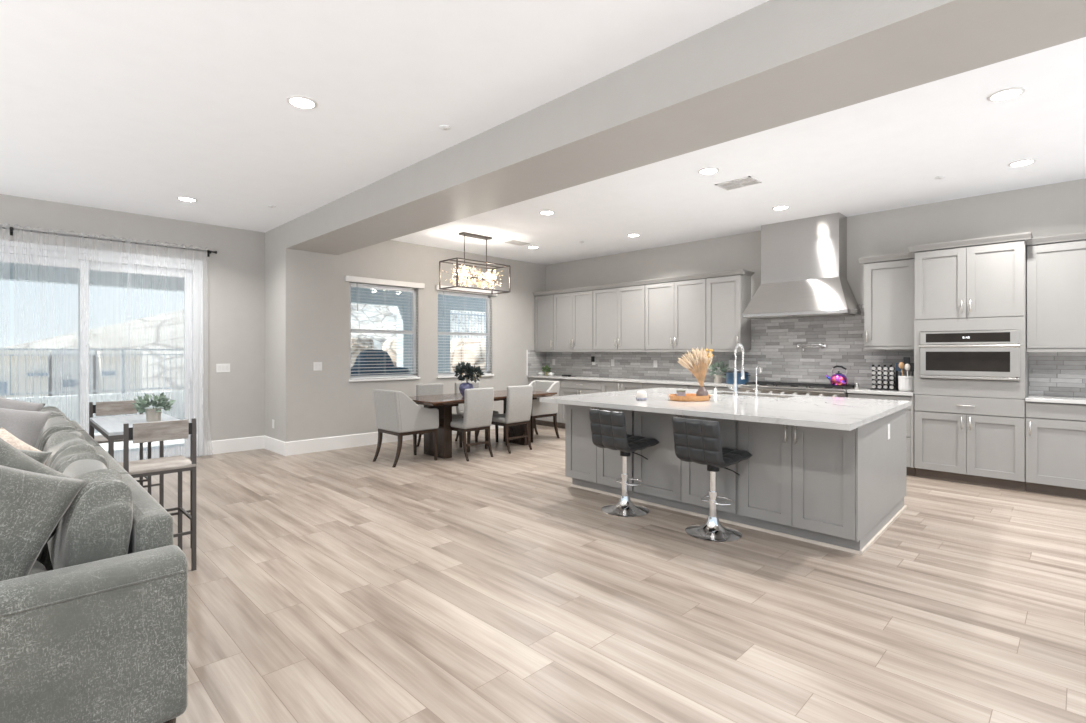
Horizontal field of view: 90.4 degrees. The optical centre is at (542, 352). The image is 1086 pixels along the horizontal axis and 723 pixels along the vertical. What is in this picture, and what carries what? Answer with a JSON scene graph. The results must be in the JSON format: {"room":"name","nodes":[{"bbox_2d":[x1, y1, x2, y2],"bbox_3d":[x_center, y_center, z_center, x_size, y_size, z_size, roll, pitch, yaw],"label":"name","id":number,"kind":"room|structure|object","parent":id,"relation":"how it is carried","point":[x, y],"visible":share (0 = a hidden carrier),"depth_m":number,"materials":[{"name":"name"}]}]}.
{"room":"open-plan kitchen","nodes":[
{"label":"open-plan kitchen","id":0,"kind":"room"},
{"bbox_2d":[0,194,264,454],"bbox_3d":[-5.881,-0.165,5.793,5.650,3.050,0.150,0,0,-45],"label":"wall","id":1,"kind":"structure","parent":0,"point":[233,277],"depth_m":7.18,"materials":[{"name":"paint"}]},
{"bbox_2d":[0,240,202,461],"bbox_3d":[-5.598,0.080,6.034,3.090,2.560,0.148,0,0,-45],"label":"door","id":2,"kind":"structure","parent":1,"relation":"in","point":[192,274],"depth_m":6.61,"materials":[{"name":"white plastic"}]},
{"bbox_2d":[0,227,216,256],"bbox_3d":[-5.670,-1.305,5.815,3.776,0.090,0.117,0,0,-45],"label":"curtain rod","id":3,"kind":"object","parent":1,"relation":"attached to","point":[209,252],"visible":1,"depth_m":6.29,"materials":[{"name":"black metal"}]},
{"bbox_2d":[216,364,229,372],"bbox_3d":[-4.301,0.215,7.254,0.165,0.117,0.011,0,0,-45],"label":"light switch","id":4,"kind":"object","parent":1,"relation":"attached to","point":[219,367],"visible":1,"depth_m":7.25,"materials":[{"name":"white plastic"}]},
{"bbox_2d":[204,436,263,454],"bbox_3d":[-4.193,1.270,7.359,0.750,0.180,0.016,0,0,-45],"label":"baseboard","id":5,"kind":"structure","parent":1,"relation":"attached to","point":[257,442],"depth_m":7.33,"materials":[{"name":"white paint"}]},
{"bbox_2d":[265,226,280,439],"bbox_3d":[-3.655,-0.165,7.455,0.150,3.050,0.640,0,0,-45],"label":"wall","id":6,"kind":"structure","parent":0,"point":[272,237],"depth_m":7.39,"materials":[{"name":"paint"}]},
{"bbox_2d":[264,436,283,455],"bbox_3d":[-3.655,1.270,7.338,0.016,0.180,0.774,0,0,-45],"label":"baseboard","id":7,"kind":"structure","parent":6,"relation":"attached to","point":[272,444],"depth_m":7.32,"materials":[{"name":"white paint"}]},
{"bbox_2d":[281,223,545,441],"bbox_3d":[-1.711,-0.165,8.835,4.850,3.050,0.150,0,0,-45],"label":"wall","id":8,"kind":"structure","parent":0,"point":[315,292],"depth_m":7.76,"materials":[{"name":"paint"}]},
{"bbox_2d":[313,362,321,370],"bbox_3d":[-3.074,0.195,7.362,0.118,0.117,0.011,0,0,-45],"label":"light switch","id":9,"kind":"object","parent":8,"relation":"attached to","point":[317,366],"visible":1,"depth_m":7.36,"materials":[{"name":"white plastic"}]},
{"bbox_2d":[349,283,419,381],"bbox_3d":[-2.391,-0.287,8.121,1.160,1.425,0.160,0,0,-45],"label":"window","id":10,"kind":"structure","parent":8,"relation":"in","point":[413,332],"depth_m":8.21,"materials":[{"name":"white plastic"}]},
{"bbox_2d":[345,276,424,378],"bbox_3d":[-2.355,-0.344,8.085,1.280,1.471,0.108,0,0,-45],"label":"window blind","id":11,"kind":"object","parent":10,"relation":"attached to","point":[347,278],"visible":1,"depth_m":8.01,"materials":[{"name":"white paint"}]},
{"bbox_2d":[284,425,502,455],"bbox_3d":[-1.835,1.270,8.594,4.366,0.180,0.016,0,0,-45],"label":"baseboard","id":12,"kind":"structure","parent":8,"relation":"attached to","point":[363,439],"depth_m":7.55,"materials":[{"name":"white paint"}]},
{"bbox_2d":[437,291,493,377],"bbox_3d":[-1.336,-0.287,9.173,1.180,1.425,0.160,0,0,-45],"label":"window","id":13,"kind":"structure","parent":8,"relation":"in","point":[439,292],"depth_m":9.43,"materials":[{"name":"white plastic"}]},
{"bbox_2d":[435,285,497,375],"bbox_3d":[-1.289,-0.344,9.148,1.270,1.471,0.108,0,0,-45],"label":"window blind","id":14,"kind":"object","parent":13,"relation":"attached to","point":[436,286],"visible":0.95,"depth_m":9.09,"materials":[{"name":"white paint"}]},
{"bbox_2d":[0,0,1085,264],"bbox_3d":[-0.499,-1.790,3.830,10.500,0.200,10.530,0,0,-45],"label":"ceiling","id":15,"kind":"structure","parent":0,"point":[129,106],"depth_m":3.92,"materials":[{"name":"paint"}]},
{"bbox_2d":[287,95,316,108],"bbox_3d":[-1.628,-1.685,3.644,0.190,0.010,0.190,0,0,-45],"label":"recessed light","id":16,"kind":"object","parent":15,"relation":"in","point":[302,102],"visible":1,"depth_m":3.64,"materials":[{"name":"white"}]},
{"bbox_2d":[439,232,509,294],"bbox_3d":[-0.978,-1.285,7.793,0.978,0.810,0.426,0,0,-45],"label":"chandelier","id":17,"kind":"object","parent":15,"relation":"hanging from","point":[491,280],"visible":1,"depth_m":7.75,"materials":[{"name":"glass"}]},
{"bbox_2d":[286,0,1085,254],"bbox_3d":[0.257,-1.525,3.921,0.700,0.330,9.590,0,0,-45],"label":"ceiling beam","id":18,"kind":"structure","parent":15,"relation":"attached to","point":[771,64],"depth_m":2.97,"materials":[{"name":"paint"}]},
{"bbox_2d":[698,167,718,174],"bbox_3d":[1.542,-1.685,5.025,0.190,0.010,0.190,0,0,-45],"label":"recessed light","id":19,"kind":"object","parent":15,"relation":"in","point":[710,170],"visible":1,"depth_m":5.02,"materials":[{"name":"white"}]},
{"bbox_2d":[715,176,761,190],"bbox_3d":[1.953,-1.685,5.392,0.260,0.010,0.360,0,0,-45],"label":"ceiling vent","id":20,"kind":"object","parent":15,"relation":"in","point":[746,181],"visible":1,"depth_m":5.38,"materials":[{"name":"white plastic"}]},
{"bbox_2d":[987,87,1024,101],"bbox_3d":[3.032,-1.685,3.531,0.190,0.010,0.190,0,0,-45],"label":"recessed light","id":21,"kind":"object","parent":15,"relation":"in","point":[1009,93],"visible":1,"depth_m":3.53,"materials":[{"name":"white plastic"}]},
{"bbox_2d":[1008,159,1035,166],"bbox_3d":[4.271,-1.685,4.809,0.190,0.010,0.190,0,0,-45],"label":"recessed light","id":22,"kind":"object","parent":15,"relation":"in","point":[1025,161],"visible":1,"depth_m":4.79,"materials":[{"name":"white"}]},
{"bbox_2d":[134,425,1085,722],"bbox_3d":[-0.499,1.385,3.830,10.500,0.050,10.530,0,0,-45],"label":"floor","id":23,"kind":"structure","parent":0,"point":[343,585],"depth_m":2.94,"materials":[{"name":"brown wood"}]},
{"bbox_2d":[0,406,187,722],"bbox_3d":[-3.158,0.908,3.023,1.115,0.904,4.340,0,0,-45],"label":"sofa","id":24,"kind":"object","parent":23,"relation":"on","point":[96,631],"visible":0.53,"depth_m":1.78,"materials":[{"name":"grey fabric"}]},
{"bbox_2d":[0,397,44,410],"bbox_3d":[-3.517,0.490,3.344,0.639,0.634,0.205,0,0,-43],"label":"throw pillow","id":25,"kind":"object","parent":24,"relation":"on","point":[5,403],"visible":0.18,"depth_m":3.46,"materials":[{"name":"grey fabric"}]},
{"bbox_2d":[0,427,47,464],"bbox_3d":[-2.720,0.610,2.728,0.151,0.462,0.460,0,0,33],"label":"throw pillow","id":26,"kind":"object","parent":24,"relation":"on","point":[5,435],"visible":0.09,"depth_m":2.74,"materials":[{"name":"beige fabric"}]},
{"bbox_2d":[0,408,51,447],"bbox_3d":[-3.140,0.520,3.009,0.219,0.589,0.613,0,0,39],"label":"throw pillow","id":27,"kind":"object","parent":24,"relation":"on","point":[27,426],"visible":0.4,"depth_m":3.12,"materials":[{"name":"grey fabric"}]},
{"bbox_2d":[18,449,51,463],"bbox_3d":[-2.445,0.580,2.226,0.617,0.582,0.233,0,0,-40],"label":"throw pillow","id":28,"kind":"object","parent":24,"relation":"on","point":[40,456],"visible":0.12,"depth_m":2.42,"materials":[{"name":"grey fabric"}]},
{"bbox_2d":[0,438,73,543],"bbox_3d":[-2.041,0.595,2.007,0.632,0.624,0.217,0,0,-15],"label":"throw pillow","id":29,"kind":"object","parent":24,"relation":"on","point":[10,456],"visible":0.1,"depth_m":2.04,"materials":[{"name":"beige fabric"}]},
{"bbox_2d":[29,560,46,574],"bbox_3d":[-2.230,0.975,1.883,0.760,0.170,0.975,0,0,-45],"label":"seat cushion","id":30,"kind":"object","parent":24,"relation":"on","point":[38,567],"depth_m":2.31,"materials":[{"name":"grey fabric"}]},
{"bbox_2d":[0,465,89,580],"bbox_3d":[-1.871,0.570,1.693,0.212,0.686,0.707,0,0,40],"label":"throw pillow","id":31,"kind":"object","parent":24,"relation":"on","point":[32,504],"visible":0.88,"depth_m":1.79,"materials":[{"name":"grey fabric"}]},
{"bbox_2d":[40,406,65,416],"bbox_3d":[-3.999,0.681,4.344,0.217,0.437,0.890,0,0,-45],"label":"cushion","id":32,"kind":"object","parent":24,"relation":"on","point":[55,411],"depth_m":4.49,"materials":[{"name":"grey fabric"}]},
{"bbox_2d":[35,416,76,450],"bbox_3d":[-3.353,0.682,3.696,0.219,0.436,0.920,0,0,-45],"label":"cushion","id":33,"kind":"object","parent":24,"relation":"on","point":[59,423],"depth_m":3.59,"materials":[{"name":"grey fabric"}]},
{"bbox_2d":[41,430,97,469],"bbox_3d":[-2.629,0.678,2.971,0.220,0.444,1.110,0,0,-45],"label":"cushion","id":34,"kind":"object","parent":24,"relation":"on","point":[64,444],"depth_m":2.78,"materials":[{"name":"grey fabric"}]},
{"bbox_2d":[47,453,132,569],"bbox_3d":[-1.886,0.678,2.225,0.219,0.443,0.975,0,0,-45],"label":"cushion","id":35,"kind":"object","parent":24,"relation":"on","point":[97,525],"depth_m":1.91,"materials":[{"name":"grey fabric"}]},
{"bbox_2d":[89,400,150,494],"bbox_3d":[-3.494,0.887,4.454,0.360,0.945,0.402,0,0,-45],"label":"chair","id":36,"kind":"object","parent":23,"relation":"on","point":[111,407],"visible":0.34,"depth_m":4.53,"materials":[{"name":"brown wood"}]},
{"bbox_2d":[90,413,190,547],"bbox_3d":[-2.968,0.935,3.967,0.472,0.850,1.090,0,0,-45],"label":"pub table","id":37,"kind":"object","parent":23,"relation":"on","point":[111,427],"visible":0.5,"depth_m":3.96,"materials":[{"name":"grey metal"}]},
{"bbox_2d":[130,392,175,421],"bbox_3d":[-2.880,0.402,3.991,0.245,0.216,0.254,0,0,27],"label":"potted succulent","id":38,"kind":"object","parent":37,"relation":"on","point":[153,414],"visible":1,"depth_m":3.95,"materials":[{"name":"green plant"}]},
{"bbox_2d":[146,408,160,421],"bbox_3d":[-2.882,0.465,3.989,0.096,0.090,0.096,0,0,-45],"label":"pot","id":39,"kind":"object","parent":38,"relation":"attached to","point":[152,414],"depth_m":3.95,"materials":[{"name":"beige ceramic"}]},
{"bbox_2d":[118,418,195,570],"bbox_3d":[-2.432,0.887,3.380,0.360,0.945,0.402,0,0,-45],"label":"chair","id":40,"kind":"object","parent":23,"relation":"on","point":[176,429],"visible":0.65,"depth_m":3.32,"materials":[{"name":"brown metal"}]},
{"bbox_2d":[373,389,438,467],"bbox_3d":[-1.718,0.910,6.746,0.628,0.900,0.550,0,0,-45],"label":"armchair","id":41,"kind":"object","parent":23,"relation":"on","point":[396,414],"visible":1,"depth_m":6.54,"materials":[{"name":"grey fabric"}]},
{"bbox_2d":[416,383,462,447],"bbox_3d":[-1.482,0.910,7.705,0.450,0.900,0.537,0,0,-45],"label":"dining chair","id":42,"kind":"object","parent":23,"relation":"on","point":[433,388],"visible":0.32,"depth_m":7.76,"materials":[{"name":"grey fabric"}]},
{"bbox_2d":[450,387,493,461],"bbox_3d":[-0.976,0.910,7.028,0.450,0.900,0.537,0,0,-45],"label":"dining chair","id":43,"kind":"object","parent":23,"relation":"on","point":[478,402],"visible":0.91,"depth_m":6.84,"materials":[{"name":"grey fabric"}]},
{"bbox_2d":[455,381,498,442],"bbox_3d":[-1.008,0.910,8.178,0.450,0.900,0.537,0,0,-45],"label":"dining chair","id":44,"kind":"object","parent":23,"relation":"on","point":[459,409],"visible":0.34,"depth_m":8.18,"materials":[{"name":"grey fabric"}]},
{"bbox_2d":[409,390,556,458],"bbox_3d":[-0.886,0.980,7.560,2.180,0.760,0.920,0,0,-45],"label":"dining table","id":45,"kind":"object","parent":23,"relation":"on","point":[444,403],"visible":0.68,"depth_m":6.96,"materials":[{"name":"brown wood"}]},
{"bbox_2d":[459,383,473,396],"bbox_3d":[-1.028,0.505,7.221,0.196,0.190,0.196,0,0,-45],"label":"vase","id":46,"kind":"object","parent":45,"relation":"on","point":[463,386],"visible":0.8,"depth_m":7.15,"materials":[{"name":"ceramic"}]},
{"bbox_2d":[454,362,483,382],"bbox_3d":[-0.996,0.289,7.220,0.394,0.334,0.291,0,0,24],"label":"flower arrangement","id":47,"kind":"object","parent":46,"relation":"in","point":[468,370],"visible":0.98,"depth_m":7.19,"materials":[{"name":"green plant"}]},
{"bbox_2d":[485,385,532,453],"bbox_3d":[-0.484,0.910,7.547,0.450,0.900,0.537,0,0,-45],"label":"dining chair","id":48,"kind":"object","parent":23,"relation":"on","point":[519,398],"visible":0.93,"depth_m":7.36,"materials":[{"name":"grey fabric"}]},
{"bbox_2d":[529,380,559,442],"bbox_3d":[-0.136,0.910,8.478,0.628,0.900,0.550,0,0,-45],"label":"armchair","id":49,"kind":"object","parent":23,"relation":"on","point":[539,409],"visible":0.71,"depth_m":8.39,"materials":[{"name":"grey fabric"}]},
{"bbox_2d":[529,377,563,427],"bbox_3d":[0.178,0.917,9.999,0.506,0.885,0.828,0,0,-45],"label":"base cabinet","id":50,"kind":"object","parent":23,"relation":"on","point":[545,421],"visible":0.21,"depth_m":9.79,"materials":[{"name":"paint"}]},
{"bbox_2d":[561,379,601,427],"bbox_3d":[0.795,0.917,9.380,0.506,0.885,0.912,0,0,-45],"label":"base cabinet","id":51,"kind":"object","parent":23,"relation":"on","point":[568,386],"visible":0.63,"depth_m":9.29,"materials":[{"name":"paint"}]},
{"bbox_2d":[602,381,642,391],"bbox_3d":[1.404,0.917,8.769,0.506,0.885,0.805,0,0,-45],"label":"base cabinet","id":52,"kind":"object","parent":23,"relation":"on","point":[607,386],"visible":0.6,"depth_m":8.63,"materials":[{"name":"paint"}]},
{"bbox_2d":[589,409,658,516],"bbox_3d":[0.688,0.922,4.620,0.492,0.875,0.410,0,0,-41],"label":"bar stool","id":53,"kind":"object","parent":23,"relation":"on","point":[608,428],"visible":1,"depth_m":4.53,"materials":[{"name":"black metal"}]},
{"bbox_2d":[643,383,688,388],"bbox_3d":[1.966,0.917,8.205,0.506,0.885,0.781,0,0,-45],"label":"base cabinet","id":54,"kind":"object","parent":23,"relation":"on","point":[645,385],"visible":0.09,"depth_m":8.08,"materials":[{"name":"paint"}]},
{"bbox_2d":[672,417,751,541],"bbox_3d":[1.260,0.922,4.038,0.492,0.875,0.410,0,0,-41],"label":"bar stool","id":55,"kind":"object","parent":23,"relation":"on","point":[695,440],"visible":1,"depth_m":3.94,"materials":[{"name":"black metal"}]},
{"bbox_2d":[688,385,740,391],"bbox_3d":[2.535,0.917,7.634,0.506,0.885,0.822,0,0,-45],"label":"base cabinet","id":56,"kind":"object","parent":23,"relation":"on","point":[689,386],"visible":0.02,"depth_m":7.50,"materials":[{"name":"paint"}]},
{"bbox_2d":[528,375,744,387],"bbox_3d":[1.359,0.458,8.824,0.493,0.035,4.170,0,0,-45],"label":"countertop","id":57,"kind":"structure","parent":56,"relation":"on","point":[656,381],"depth_m":8.49,"materials":[{"name":"white stone"}]},
{"bbox_2d":[708,360,728,382],"bbox_3d":[2.514,0.277,7.726,0.316,0.326,0.315,0,0,-45],"label":"potted plant","id":58,"kind":"object","parent":57,"relation":"on","point":[717,378],"visible":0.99,"depth_m":7.68,"materials":[{"name":"green plant"}]},
{"bbox_2d":[724,369,750,383],"bbox_3d":[2.685,0.337,7.449,0.302,0.207,0.302,0,0,-2],"label":"stock pot","id":59,"kind":"object","parent":57,"relation":"on","point":[730,374],"visible":0.67,"depth_m":7.34,"materials":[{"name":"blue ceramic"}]},
{"bbox_2d":[565,404,906,554],"bbox_3d":[1.719,0.920,5.062,1.658,0.880,2.647,0,0,-45],"label":"kitchen island","id":60,"kind":"object","parent":23,"relation":"on","point":[831,488],"visible":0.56,"depth_m":4.08,"materials":[{"name":"paint"}]},
{"bbox_2d":[539,387,911,430],"bbox_3d":[1.671,0.460,4.991,2.125,0.040,2.700,0,0,-45],"label":"island countertop","id":61,"kind":"structure","parent":60,"relation":"on","point":[839,413],"depth_m":4.44,"materials":[{"name":"white stone"}]},
{"bbox_2d":[636,391,646,399],"bbox_3d":[0.903,0.398,4.946,0.104,0.084,0.104,0,0,-45],"label":"candle","id":62,"kind":"object","parent":61,"relation":"on","point":[640,395],"visible":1,"depth_m":4.91,"materials":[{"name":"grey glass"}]},
{"bbox_2d":[668,394,710,401],"bbox_3d":[1.344,0.416,4.941,0.396,0.048,0.309,0,0,-17],"label":"serving tray","id":63,"kind":"object","parent":61,"relation":"on","point":[673,397],"visible":0.95,"depth_m":4.81,"materials":[{"name":"brown wood"}]},
{"bbox_2d":[696,387,707,395],"bbox_3d":[1.443,0.371,4.884,0.106,0.112,0.106,0,0,-45],"label":"bud vase","id":64,"kind":"object","parent":63,"relation":"on","point":[702,391],"visible":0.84,"depth_m":4.85,"materials":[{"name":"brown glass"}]},
{"bbox_2d":[677,347,712,386],"bbox_3d":[1.377,0.159,4.879,0.318,0.418,0.235,0,0,5],"label":"bunch","id":65,"kind":"object","parent":64,"relation":"in","point":[701,356],"visible":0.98,"depth_m":4.87,"materials":[{"name":"beige plant"}]},
{"bbox_2d":[726,343,744,395],"bbox_3d":[1.966,0.175,5.504,0.215,0.530,0.133,0,0,-45],"label":"spring faucet","id":66,"kind":"object","parent":61,"relation":"on","point":[735,385],"visible":1,"depth_m":5.43,"materials":[{"name":"silver metal"}]},
{"bbox_2d":[712,392,794,397],"bbox_3d":[2.173,0.464,5.597,0.376,0.031,0.816,0,0,-45],"label":"sink","id":67,"kind":"object","parent":61,"relation":"in","point":[727,393],"visible":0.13,"depth_m":5.72,"materials":[{"name":"silver metal"}]},
{"bbox_2d":[740,380,854,397],"bbox_3d":[3.235,0.877,6.865,0.593,0.965,1.244,0,0,-45],"label":"range","id":68,"kind":"object","parent":23,"relation":"on","point":[775,387],"visible":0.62,"depth_m":6.70,"materials":[{"name":"silver metal"}]},
{"bbox_2d":[741,384,854,391],"bbox_3d":[3.252,0.448,6.882,0.544,0.025,1.244,0,0,-45],"label":"cooktop","id":69,"kind":"object","parent":68,"relation":"in","point":[761,387],"depth_m":6.67,"materials":[{"name":"silver metal"}]},
{"bbox_2d":[826,365,847,385],"bbox_3d":[3.587,0.283,6.555,0.188,0.243,0.214,0,0,-8],"label":"kettle","id":70,"kind":"object","parent":68,"relation":"on","point":[837,379],"visible":1,"depth_m":6.49,"materials":[{"name":"metal"}]},
{"bbox_2d":[848,393,915,475],"bbox_3d":[3.940,0.917,6.225,0.506,0.885,0.648,0,0,-45],"label":"base cabinet","id":71,"kind":"object","parent":23,"relation":"on","point":[910,470],"visible":0.22,"depth_m":5.88,"materials":[{"name":"paint"}]},
{"bbox_2d":[847,388,914,395],"bbox_3d":[3.944,0.458,6.230,0.493,0.035,0.649,0,0,-45],"label":"countertop","id":72,"kind":"structure","parent":71,"relation":"on","point":[860,390],"depth_m":6.07,"materials":[{"name":"white stone"}]},
{"bbox_2d":[870,365,898,390],"bbox_3d":[3.979,0.295,6.282,0.135,0.290,0.260,0,0,-45],"label":"spice rack","id":73,"kind":"object","parent":72,"relation":"on","point":[896,389],"visible":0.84,"depth_m":6.26,"materials":[{"name":"black plastic"}]},
{"bbox_2d":[898,376,913,390],"bbox_3d":[4.114,0.355,6.099,0.168,0.170,0.168,0,0,-45],"label":"utensil crock","id":74,"kind":"object","parent":72,"relation":"on","point":[905,383],"visible":0.85,"depth_m":6.04,"materials":[{"name":"white ceramic"}]},
{"bbox_2d":[908,232,1032,490],"bbox_3d":[4.487,0.107,5.673,0.527,2.505,0.986,0,0,-45],"label":"tall cabinet","id":75,"kind":"object","parent":23,"relation":"on","point":[968,431],"visible":0.95,"depth_m":5.49,"materials":[{"name":"paint"}]},
{"bbox_2d":[919,330,1019,380],"bbox_3d":[4.461,0.033,5.631,0.471,0.491,0.812,0,0,-45],"label":"microwave oven","id":76,"kind":"object","parent":75,"relation":"in","point":[975,355],"visible":1,"depth_m":5.47,"materials":[{"name":"silver metal"}]},
{"bbox_2d":[1025,401,1085,499],"bbox_3d":[5.152,0.917,5.009,0.506,0.885,0.978,0,0,-45],"label":"base cabinet","id":77,"kind":"object","parent":23,"relation":"on","point":[1055,433],"visible":0.99,"depth_m":5.06,"materials":[{"name":"paint"}]},
{"bbox_3d":[5.819,0.918,4.339,0.506,0.885,0.898,0,0,-45],"label":"base cabinet","id":78,"kind":"object","parent":23,"relation":"on","visible":0},
{"bbox_2d":[1025,395,1085,403],"bbox_3d":[5.482,0.458,4.687,0.493,0.035,1.898,0,0,-45],"label":"countertop","id":79,"kind":"structure","parent":78,"relation":"on","point":[1030,398],"depth_m":5.11,"materials":[{"name":"white stone"}]},
{"bbox_2d":[546,179,1085,394],"bbox_3d":[3.445,-0.165,7.204,0.150,3.050,9.740,0,0,-45],"label":"wall","id":80,"kind":"structure","parent":0,"point":[1057,208],"depth_m":6.47,"materials":[{"name":"paint"}]},
{"bbox_2d":[533,291,554,351],"bbox_3d":[0.114,-0.565,10.167,0.377,1.120,0.510,0,0,-45],"label":"upper cabinet","id":81,"kind":"object","parent":80,"relation":"attached to","point":[544,301],"visible":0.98,"depth_m":10.07,"materials":[{"name":"paint"}]},
{"bbox_2d":[552,286,593,351],"bbox_3d":[0.624,-0.565,9.656,0.377,1.120,0.934,0,0,-45],"label":"upper cabinet","id":82,"kind":"object","parent":80,"relation":"attached to","point":[573,307],"visible":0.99,"depth_m":9.53,"materials":[{"name":"paint"}]},
{"bbox_2d":[591,280,645,351],"bbox_3d":[1.328,-0.565,8.950,0.377,1.120,1.060,0,0,-45],"label":"upper cabinet","id":83,"kind":"object","parent":80,"relation":"attached to","point":[618,308],"visible":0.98,"depth_m":8.83,"materials":[{"name":"paint"}]},
{"bbox_2d":[643,273,706,351],"bbox_3d":[2.070,-0.565,8.205,0.377,1.120,1.042,0,0,-45],"label":"upper cabinet","id":84,"kind":"object","parent":80,"relation":"attached to","point":[675,307],"visible":0.96,"depth_m":8.09,"materials":[{"name":"paint"}]},
{"bbox_2d":[704,269,753,351],"bbox_3d":[2.636,-0.565,7.637,0.377,1.120,0.562,0,0,-45],"label":"upper cabinet","id":85,"kind":"object","parent":80,"relation":"attached to","point":[728,293],"visible":0.83,"depth_m":7.53,"materials":[{"name":"paint"}]},
{"bbox_2d":[742,213,860,319],"bbox_3d":[3.274,-1.069,6.878,0.548,1.241,1.260,0,0,-45],"label":"range hood","id":86,"kind":"object","parent":80,"relation":"attached to","point":[804,261],"visible":1,"depth_m":6.75,"materials":[{"name":"silver metal"}]},
{"bbox_2d":[528,304,1085,396],"bbox_3d":[3.054,-0.015,7.131,0.504,1.150,8.990,0,0,-45],"label":"backsplash","id":87,"kind":"structure","parent":80,"relation":"attached to","point":[773,341],"depth_m":7.14,"materials":[{"name":"tile"}]},
{"bbox_2d":[796,342,825,351],"bbox_3d":[3.463,-0.060,6.976,0.347,0.130,0.083,0,0,35],"label":"pot filler","id":88,"kind":"object","parent":80,"relation":"attached to","point":[822,344],"visible":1,"depth_m":6.98,"materials":[{"name":"silver metal"}]},
{"bbox_2d":[858,252,914,349],"bbox_3d":[4.023,-0.565,6.245,0.377,1.070,0.560,0,0,-45],"label":"upper cabinet","id":89,"kind":"object","parent":80,"relation":"attached to","point":[889,280],"visible":0.87,"depth_m":6.13,"materials":[{"name":"paint"}]},
{"bbox_2d":[1026,232,1085,351],"bbox_3d":[5.149,-0.555,5.117,0.377,1.110,0.818,0,0,-45],"label":"upper cabinet","id":90,"kind":"object","parent":80,"relation":"attached to","point":[1056,264],"visible":0.96,"depth_m":5.16,"materials":[{"name":"paint"}]},
{"label":"outside","id":91,"kind":"structure","parent":0,"visible":0},
{"bbox_2d":[351,303,485,372],"bbox_3d":[-0.882,-0.020,23.548,22.000,5.159,9.000,0,0,-45],"label":"rocky slope","id":92,"kind":"structure","parent":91,"point":[387,320],"depth_m":18.22,"materials":[{"name":"beige stone"}]},
{"bbox_2d":[351,338,373,366],"bbox_3d":[-4.645,0.060,13.584,0.738,0.820,1.017,0,0,-12],"label":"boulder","id":93,"kind":"object","parent":92,"relation":"on","point":[354,341],"visible":0.22,"depth_m":13.12,"materials":[{"name":"stone"}]},
{"bbox_2d":[382,338,396,366],"bbox_3d":[-3.795,0.110,14.431,0.820,0.984,0.738,0,0,21],"label":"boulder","id":94,"kind":"object","parent":92,"relation":"on","point":[391,350],"visible":0.21,"depth_m":14.09,"materials":[{"name":"stone"}]},
{"bbox_2d":[450,338,485,371],"bbox_3d":[-1.990,0.210,15.948,1.558,1.230,0.984,0,0,29],"label":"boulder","id":95,"kind":"object","parent":92,"relation":"on","point":[454,349],"visible":0.31,"depth_m":15.52,"materials":[{"name":"stone"}]},
{"bbox_2d":[450,311,485,339],"bbox_3d":[-2.340,-0.440,18.282,5.500,1.800,0.030,0,0,-45],"label":"fence","id":96,"kind":"object","parent":92,"relation":"on","point":[451,313],"visible":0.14,"depth_m":18.11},
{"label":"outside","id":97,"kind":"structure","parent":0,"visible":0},
{"bbox_2d":[0,309,183,391],"bbox_3d":[-30.995,-4.719,73.589,180.000,18.751,120.000,0,0,-45],"label":"hillside","id":98,"kind":"structure","parent":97,"point":[165,330],"depth_m":55.31,"materials":[{"name":"beige stone"}]},
{"bbox_2d":[0,350,49,397],"bbox_3d":[-24.765,2.235,23.321,4.730,4.650,8.600,0,0,-45],"label":"fence","id":99,"kind":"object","parent":98,"relation":"on","point":[6,359],"visible":0.39,"depth_m":21.59,"materials":[{"name":"beige paint"}]},
{"bbox_2d":[49,350,94,395],"bbox_3d":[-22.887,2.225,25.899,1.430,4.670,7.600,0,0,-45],"label":"house","id":100,"kind":"structure","parent":98,"relation":"on","point":[72,357],"depth_m":23.25,"materials":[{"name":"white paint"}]},
{"bbox_2d":[93,351,142,393],"bbox_3d":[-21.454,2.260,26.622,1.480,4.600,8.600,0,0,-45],"label":"house","id":101,"kind":"structure","parent":98,"relation":"on","point":[109,360],"depth_m":23.76,"materials":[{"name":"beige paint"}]},
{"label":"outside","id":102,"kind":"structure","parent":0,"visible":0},
{"bbox_2d":[6,390,183,429],"bbox_3d":[-9.710,1.810,7.971,13.500,2.100,0.200,0,0,-45],"label":"wall","id":103,"kind":"structure","parent":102,"point":[67,404],"depth_m":9.66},
{"bbox_2d":[0,348,183,395],"bbox_3d":[-8.329,0.350,9.347,9.410,0.820,0.050,0,0,-45],"label":"railing","id":104,"kind":"object","parent":103,"relation":"on","point":[122,354],"visible":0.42,"depth_m":9.66,"materials":[{"name":"grey metal"}]},
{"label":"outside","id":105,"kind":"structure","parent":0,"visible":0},
{"bbox_2d":[94,430,183,453],"bbox_3d":[-5.976,1.435,8.120,19.000,0.090,4.860,0,0,-45],"label":"floor","id":106,"kind":"structure","parent":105,"point":[118,446],"depth_m":8.02,"materials":[{"name":"concrete"}]},
{"bbox_2d":[351,350,409,375],"bbox_3d":[-2.884,0.675,9.451,1.064,1.430,0.683,0,0,-45],"label":"covered grill","id":107,"kind":"object","parent":106,"relation":"on","point":[379,356],"visible":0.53,"depth_m":9.22,"materials":[{"name":"black plastic"}]},
{"bbox_2d":[397,306,449,373],"bbox_3d":[-2.843,0.165,12.909,1.300,2.450,0.300,0,0,-45],"label":"pillar","id":108,"kind":"structure","parent":106,"relation":"on","point":[404,342],"depth_m":12.49,"materials":[{"name":"paint"}]},
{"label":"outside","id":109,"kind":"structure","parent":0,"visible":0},
{"bbox_2d":[0,262,485,311],"bbox_3d":[-5.570,-1.425,7.713,19.000,0.730,3.710,0,0,-45],"label":"roof","id":110,"kind":"structure","parent":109,"point":[8,271],"depth_m":8.90,"materials":[{"name":"paint"}]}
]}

